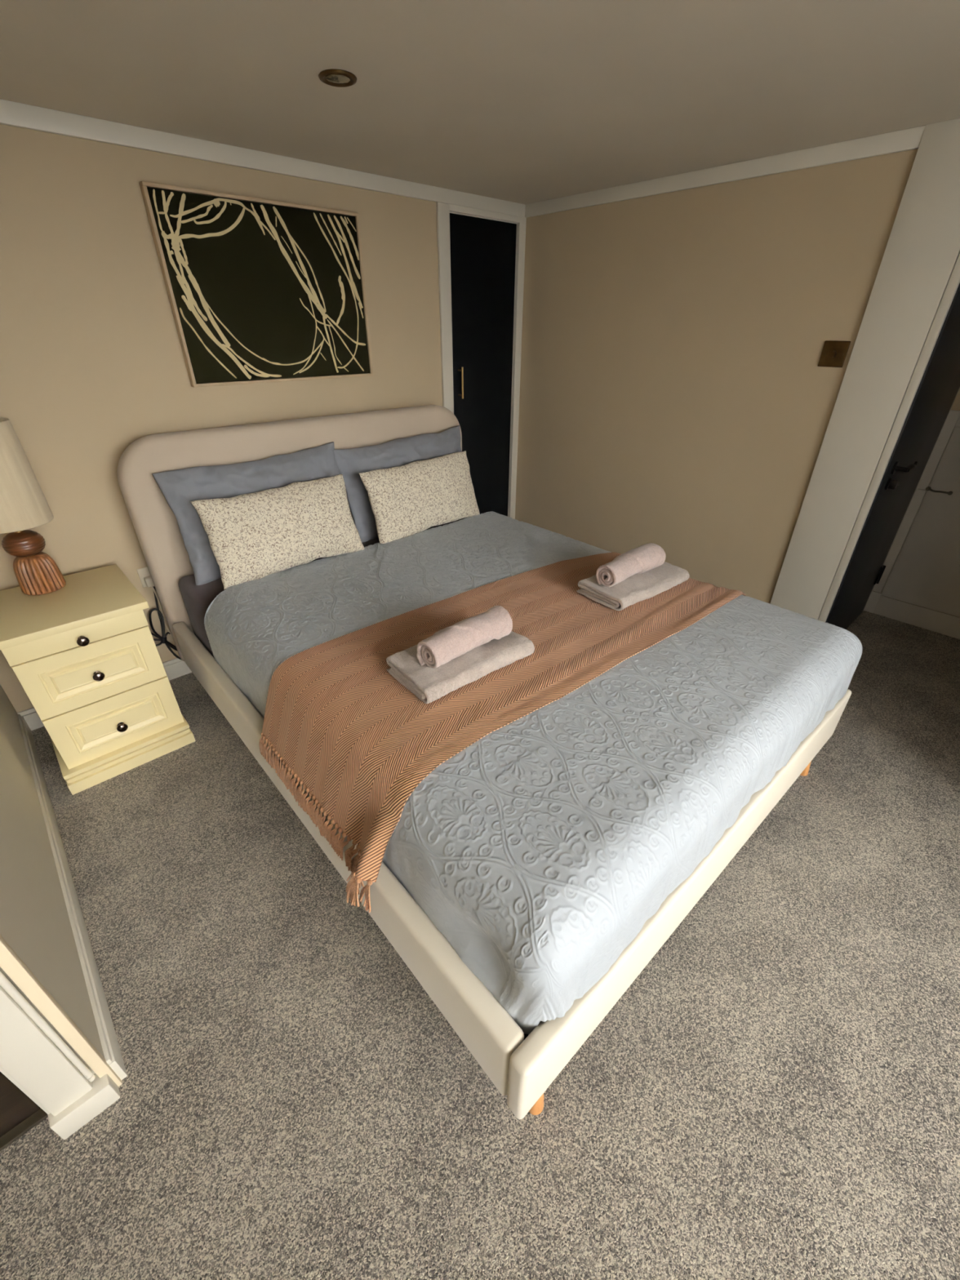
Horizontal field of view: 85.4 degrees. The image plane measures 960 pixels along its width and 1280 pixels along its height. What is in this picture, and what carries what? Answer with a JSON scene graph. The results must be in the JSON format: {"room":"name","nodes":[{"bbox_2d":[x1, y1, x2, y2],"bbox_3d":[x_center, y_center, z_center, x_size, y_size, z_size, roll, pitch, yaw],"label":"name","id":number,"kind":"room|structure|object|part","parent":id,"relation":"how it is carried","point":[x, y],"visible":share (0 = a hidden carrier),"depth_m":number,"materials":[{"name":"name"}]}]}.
{"room":"bedroom","nodes":[
{"label":"bedroom","id":0,"kind":"room"},
{"bbox_2d":[0,684,104,1074],"bbox_3d":[-1.345,-0.156,1.087,0.103,1.950,1.545,-25,39,-36],"label":"wall","id":1,"kind":"structure","parent":0,"point":[35,923],"depth_m":1.16,"materials":[{"name":"grey paint"}]},
{"bbox_2d":[0,971,95,1115],"bbox_3d":[-0.837,0.139,0.600,0.087,1.950,0.072,-25,39,-36],"label":"trim","id":2,"kind":"structure","parent":1,"relation":"attached to","point":[33,1057],"depth_m":0.95,"materials":[{"name":"white wood"}]},
{"bbox_2d":[0,934,122,1086],"bbox_3d":[-0.784,0.127,0.621,0.020,1.950,0.017,-25,39,-36],"label":"trim","id":3,"kind":"structure","parent":1,"relation":"attached to","point":[11,962],"depth_m":0.95,"materials":[{"name":"beige paint"}]},
{"bbox_2d":[17,714,127,1079],"bbox_3d":[-1.298,0.624,1.592,0.015,0.092,1.538,-25,39,-36],"label":"baseboard","id":4,"kind":"structure","parent":1,"relation":"attached to","point":[108,1040],"depth_m":1.36,"materials":[{"name":"white wood"}]},
{"bbox_2d":[47,1073,120,1139],"bbox_3d":[-0.813,0.953,1.071,0.102,0.070,0.042,-25,39,-36],"label":"trim","id":5,"kind":"structure","parent":1,"relation":"attached to","point":[104,1092],"depth_m":1.05,"materials":[{"name":"white wood"}]},
{"bbox_2d":[0,124,442,712],"bbox_3d":[-0.812,-1.010,2.503,4.700,1.950,0.160,-25,39,-36],"label":"wall","id":6,"kind":"structure","parent":0,"point":[92,363],"depth_m":1.88,"materials":[{"name":"beige paint"}]},
{"bbox_2d":[17,657,191,730],"bbox_3d":[-1.016,-0.057,2.721,2.212,0.092,0.015,-25,39,-36],"label":"baseboard","id":7,"kind":"structure","parent":6,"relation":"attached to","point":[175,668],"depth_m":2.38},
{"bbox_2d":[137,566,151,586],"bbox_3d":[-1.365,-0.282,2.212,0.146,0.082,0.008,-25,39,-36],"label":"wall socket","id":8,"kind":"object","parent":6,"relation":"attached to","point":[143,572],"visible":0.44,"depth_m":2.17,"materials":[{"name":"beige plastic"}]},
{"bbox_2d":[143,575,173,638],"bbox_3d":[-1.380,-0.111,2.269,0.050,0.361,0.030,-25,39,-36],"label":"plug","id":9,"kind":"object","parent":6,"relation":"attached to","point":[148,581],"visible":0.76,"depth_m":2.18,"materials":[{"name":"beige plastic"}]},
{"bbox_2d":[149,586,182,660],"bbox_3d":[-1.398,-0.047,2.278,0.033,0.380,0.166,24,38,34],"label":"coiled cable","id":10,"kind":"object","parent":9,"relation":"hanging from","point":[163,639],"visible":0.67,"depth_m":2.27,"materials":[{"name":"black plastic"}]},
{"bbox_2d":[138,181,373,387],"bbox_3d":[-0.820,-1.389,2.106,0.814,0.610,0.035,-25,39,-36],"label":"framed picture","id":11,"kind":"object","parent":6,"relation":"attached to","point":[259,291],"visible":1,"depth_m":2.05,"materials":[{"name":"brown wood"}]},
{"bbox_2d":[0,98,526,217],"bbox_3d":[-0.791,-1.769,1.925,2.812,0.053,0.016,-25,39,-36],"label":"trim","id":12,"kind":"structure","parent":6,"relation":"attached to","point":[12,113],"depth_m":1.83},
{"bbox_2d":[435,201,526,519],"bbox_3d":[0.019,-1.321,3.072,0.600,1.898,0.014,-25,39,-36],"label":"trim","id":13,"kind":"structure","parent":6,"relation":"attached to","point":[443,210],"depth_m":2.76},
{"bbox_2d":[449,211,518,516],"bbox_3d":[0.021,-1.318,3.089,0.490,1.876,0.068,-25,39,-36],"label":"door","id":14,"kind":"structure","parent":6,"relation":"in","point":[483,250],"depth_m":2.90,"materials":[{"name":"black paint"}]},
{"bbox_3d":[-0.106,-1.418,2.868,0.011,0.156,0.040,-25,39,-36],"label":"handle","id":15,"kind":"part","parent":14,"relation":"part of","materials":[{"name":"gold metal"}]},
{"bbox_2d":[0,610,959,1279],"bbox_3d":[0.573,0.630,1.721,4.520,0.056,3.950,-25,39,-36],"label":"floor","id":16,"kind":"structure","parent":0,"point":[775,1094],"depth_m":1.15,"materials":[{"name":"grey carpet"}]},
{"bbox_2d":[0,1108,48,1151],"bbox_3d":[-1.140,1.094,0.894,0.675,0.010,0.022,-25,39,-36],"label":"trim","id":17,"kind":"structure","parent":16,"relation":"on","point":[39,1116],"depth_m":1.05,"materials":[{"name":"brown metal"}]},
{"bbox_2d":[0,564,195,795],"bbox_3d":[-1.429,0.124,1.924,0.433,0.605,0.467,-25,39,-36],"label":"nightstand","id":18,"kind":"object","parent":16,"relation":"on","point":[84,653],"visible":1,"depth_m":1.78,"materials":[{"name":"beige laminate"}]},
{"bbox_2d":[0,417,66,595],"bbox_3d":[-1.543,-0.419,1.704,0.212,0.551,0.212,-25,39,-36],"label":"table lamp","id":19,"kind":"object","parent":18,"relation":"on","point":[24,505],"visible":1,"depth_m":1.68,"materials":[{"name":"beige fabric"}]},
{"bbox_3d":[-1.543,-0.521,1.643,0.212,0.314,0.212,-25,39,-36],"label":"lamp shade","id":20,"kind":"part","parent":19,"relation":"part of","materials":[{"name":"fabric"}]},
{"bbox_3d":[-1.292,-0.015,1.678,0.380,0.062,0.015,-25,39,-36],"label":"drawer","id":21,"kind":"part","parent":18,"relation":"part of","materials":[{"name":"beige laminate"}]},
{"bbox_3d":[-1.276,0.002,1.670,0.034,0.034,0.030,-25,39,-36],"label":"knob","id":22,"kind":"part","parent":18,"relation":"part of","materials":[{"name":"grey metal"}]},
{"bbox_3d":[-1.290,0.105,1.748,0.376,0.209,0.016,-25,39,-36],"label":"drawer","id":23,"kind":"part","parent":18,"relation":"part of","materials":[{"name":"beige laminate"}]},
{"bbox_3d":[-1.276,0.120,1.739,0.034,0.034,0.030,-25,39,-36],"label":"knob","id":24,"kind":"part","parent":18,"relation":"part of","materials":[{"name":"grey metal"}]},
{"bbox_3d":[-1.291,0.290,1.860,0.376,0.212,0.016,-25,39,-36],"label":"drawer","id":25,"kind":"part","parent":18,"relation":"part of","materials":[{"name":"beige laminate"}]},
{"bbox_3d":[-1.276,0.310,1.853,0.034,0.034,0.030,-25,39,-36],"label":"knob","id":26,"kind":"part","parent":18,"relation":"part of","materials":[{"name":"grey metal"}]},
{"bbox_2d":[116,404,851,1119],"bbox_3d":[-0.031,-0.117,1.889,1.600,1.064,2.110,-25,39,-35],"label":"frame","id":27,"kind":"object","parent":16,"relation":"on","point":[522,1066],"visible":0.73,"depth_m":1.42,"materials":[{"name":"fabric"}]},
{"bbox_3d":[-0.708,-0.577,2.498,1.600,0.910,0.075,-25,39,-35],"label":"headboard","id":28,"kind":"part","parent":27,"relation":"part of","materials":[{"name":"beige fabric"}]},
{"bbox_2d":[178,517,466,657],"bbox_3d":[-0.022,-0.005,1.942,1.477,0.289,1.955,-25,39,-35],"label":"mattress","id":29,"kind":"object","parent":27,"relation":"on","point":[197,599],"visible":0.02,"depth_m":2.01,"materials":[{"name":"grey fabric"}]},
{"bbox_2d":[151,441,339,585],"bbox_3d":[-0.861,-0.531,2.137,0.738,0.433,0.195,-23,38,-33],"label":"pillow","id":30,"kind":"object","parent":29,"relation":"on","point":[179,487],"visible":0.44,"depth_m":1.99,"materials":[{"name":"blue fabric"}]},
{"bbox_2d":[333,425,462,542],"bbox_3d":[-0.333,-0.767,2.537,0.752,0.432,0.187,-26,40,-36],"label":"pillow","id":31,"kind":"object","parent":29,"relation":"on","point":[350,462],"visible":0.48,"depth_m":2.38,"materials":[{"name":"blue fabric"}]},
{"bbox_2d":[204,511,862,1034],"bbox_3d":[0.097,0.016,1.838,1.558,0.272,1.761,-25,39,-35],"label":"quilt","id":32,"kind":"object","parent":29,"relation":"on","point":[540,850],"visible":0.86,"depth_m":1.20,"materials":[{"name":"grey fabric"}]},
{"bbox_2d":[190,474,364,589],"bbox_3d":[-0.761,-0.441,2.051,0.605,0.309,0.168,-24,39,-34],"label":"cushion","id":33,"kind":"object","parent":32,"relation":"on","point":[252,536],"visible":1,"depth_m":1.98,"materials":[{"name":"beige fabric"}]},
{"bbox_2d":[359,450,479,543],"bbox_3d":[-0.255,-0.679,2.457,0.164,0.316,0.631,26,39,35],"label":"cushion","id":34,"kind":"object","parent":32,"relation":"on","point":[414,497],"visible":1,"depth_m":2.37,"materials":[{"name":"beige fabric"}]},
{"bbox_2d":[258,551,746,912],"bbox_3d":[0.147,0.077,1.736,1.674,0.283,0.700,-25,39,-35],"label":"throw blanket","id":35,"kind":"object","parent":32,"relation":"on","point":[357,740],"visible":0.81,"depth_m":1.41,"materials":[{"name":"orange fabric"}]},
{"bbox_2d":[386,631,534,703],"bbox_3d":[-0.051,0.044,1.469,0.383,0.057,0.215,-23,38,-33],"label":"folded towel","id":36,"kind":"object","parent":35,"relation":"on","point":[428,684],"visible":0.75,"depth_m":1.40,"materials":[{"name":"white fabric"}]},
{"bbox_2d":[416,605,512,668],"bbox_3d":[-0.040,-0.011,1.429,0.286,0.093,0.099,-25,39,-36],"label":"rolled towel","id":37,"kind":"object","parent":36,"relation":"on","point":[446,644],"visible":1,"depth_m":1.39,"materials":[{"name":"fabric"}]},
{"bbox_2d":[577,561,689,610],"bbox_3d":[0.567,-0.217,1.901,0.413,0.061,0.219,-23,38,-33],"label":"folded towel","id":38,"kind":"object","parent":35,"relation":"on","point":[636,588],"visible":0.78,"depth_m":1.82,"materials":[{"name":"white fabric"}]},
{"bbox_2d":[595,542,666,586],"bbox_3d":[0.538,-0.270,1.862,0.308,0.092,0.106,-25,39,-35],"label":"rolled towel","id":39,"kind":"object","parent":38,"relation":"on","point":[643,558],"visible":1,"depth_m":1.82,"materials":[{"name":"fabric"}]},
{"bbox_3d":[-0.597,0.394,1.579,0.048,0.198,1.988,-25,39,-35],"label":"rail","id":40,"kind":"part","parent":27,"relation":"part of","materials":[{"name":"fabric"}]},
{"bbox_3d":[0.107,0.887,1.057,0.050,0.205,0.068,-25,39,-35],"label":"leg","id":41,"kind":"part","parent":27,"relation":"part of","materials":[{"name":"brown wood"}]},
{"bbox_3d":[0.657,0.522,1.373,1.600,0.202,0.040,-25,39,-35],"label":"footboard","id":42,"kind":"part","parent":27,"relation":"part of","materials":[{"name":"fabric"}]},
{"bbox_3d":[1.175,0.398,1.873,0.050,0.205,0.068,-25,39,-35],"label":"leg","id":43,"kind":"part","parent":27,"relation":"part of","materials":[{"name":"brown wood"}]},
{"bbox_2d":[863,409,959,639],"bbox_3d":[2.501,-0.469,2.473,0.035,1.070,0.856,-25,39,-36],"label":"door","id":44,"kind":"structure","parent":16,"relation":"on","point":[918,585],"depth_m":2.70,"materials":[{"name":"white paint"}]},
{"bbox_3d":[2.527,-0.481,2.446,0.012,0.883,0.796,-25,39,-36],"label":"cupboard door","id":45,"kind":"part","parent":44,"relation":"part of","materials":[{"name":"white paint"}]},
{"bbox_2d":[0,0,959,204],"bbox_3d":[0.483,-1.144,0.786,4.700,0.060,4.250,-25,39,-36],"label":"ceiling","id":46,"kind":"structure","parent":0,"point":[525,102],"depth_m":1.33,"materials":[{"name":"paint"}]},
{"bbox_2d":[318,68,356,87],"bbox_3d":[-0.363,-1.434,1.329,0.096,0.009,0.096,-25,39,-36],"label":"recessed light","id":47,"kind":"object","parent":46,"relation":"in","point":[335,77],"visible":1,"depth_m":1.32,"materials":[{"name":"gold metal"}]},
{"bbox_2d":[515,148,918,603],"bbox_3d":[0.852,-1.111,2.678,0.020,1.950,1.800,-25,39,-36],"label":"wall","id":48,"kind":"structure","parent":0,"point":[675,396],"depth_m":2.43,"materials":[{"name":"beige paint"}]},
{"bbox_2d":[524,125,925,217],"bbox_3d":[0.826,-1.926,2.191,0.016,0.053,1.724,-25,39,-36],"label":"trim","id":49,"kind":"structure","parent":48,"relation":"attached to","point":[909,139],"depth_m":2.00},
{"bbox_2d":[817,340,850,367],"bbox_3d":[1.361,-1.102,2.005,0.022,0.088,0.088,-25,39,-36],"label":"light switch","id":50,"kind":"object","parent":48,"relation":"attached to","point":[833,353],"visible":1,"depth_m":2.00,"materials":[{"name":"gold metal"}]},
{"bbox_3d":[1.359,-1.101,2.003,0.016,0.022,0.022,-25,39,-36],"label":"dimmer knob","id":51,"kind":"part","parent":50,"relation":"part of","materials":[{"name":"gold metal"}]},
{"bbox_3d":[1.941,-1.207,2.841,0.085,1.950,3.000,-25,39,-36],"label":"wall","id":52,"kind":"structure","parent":0,"visible":0},
{"bbox_2d":[951,389,959,410],"bbox_3d":[2.516,-1.308,1.976,0.004,0.880,0.930,-25,39,-36],"label":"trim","id":53,"kind":"structure","parent":52,"relation":"attached to","point":[956,406],"depth_m":2.44,"materials":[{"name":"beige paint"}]},
{"bbox_3d":[1.829,-0.897,2.326,0.895,1.950,0.130,-25,39,-36],"label":"wall","id":54,"kind":"structure","parent":0,"visible":0},
{"bbox_2d":[769,118,959,619],"bbox_3d":[1.513,-0.764,2.105,0.120,1.950,0.211,-25,39,-36],"label":"trim","id":55,"kind":"structure","parent":54,"relation":"attached to","point":[922,252],"depth_m":1.90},
{"bbox_2d":[817,253,959,622],"bbox_3d":[1.596,-0.718,2.029,0.118,1.950,0.028,-25,39,-36],"label":"trim","id":56,"kind":"structure","parent":54,"relation":"attached to","point":[952,286],"depth_m":1.94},
{"bbox_2d":[825,282,959,629],"bbox_3d":[1.897,-0.811,2.244,0.840,1.872,0.091,-25,39,-36],"label":"door","id":57,"kind":"structure","parent":54,"relation":"in","point":[939,386],"depth_m":2.24,"materials":[{"name":"black paint"}]},
{"bbox_3d":[1.704,-0.692,2.083,0.148,0.052,0.058,-25,39,-36],"label":"handle","id":58,"kind":"part","parent":57,"relation":"part of","materials":[{"name":"black metal"}]},
{"bbox_2d":[862,386,959,610],"bbox_3d":[2.190,-1.008,2.512,0.064,1.950,0.053,-25,39,-36],"label":"trim","id":59,"kind":"structure","parent":54,"relation":"attached to","point":[959,387],"depth_m":2.66,"materials":[{"name":"white paint"}]}
]}

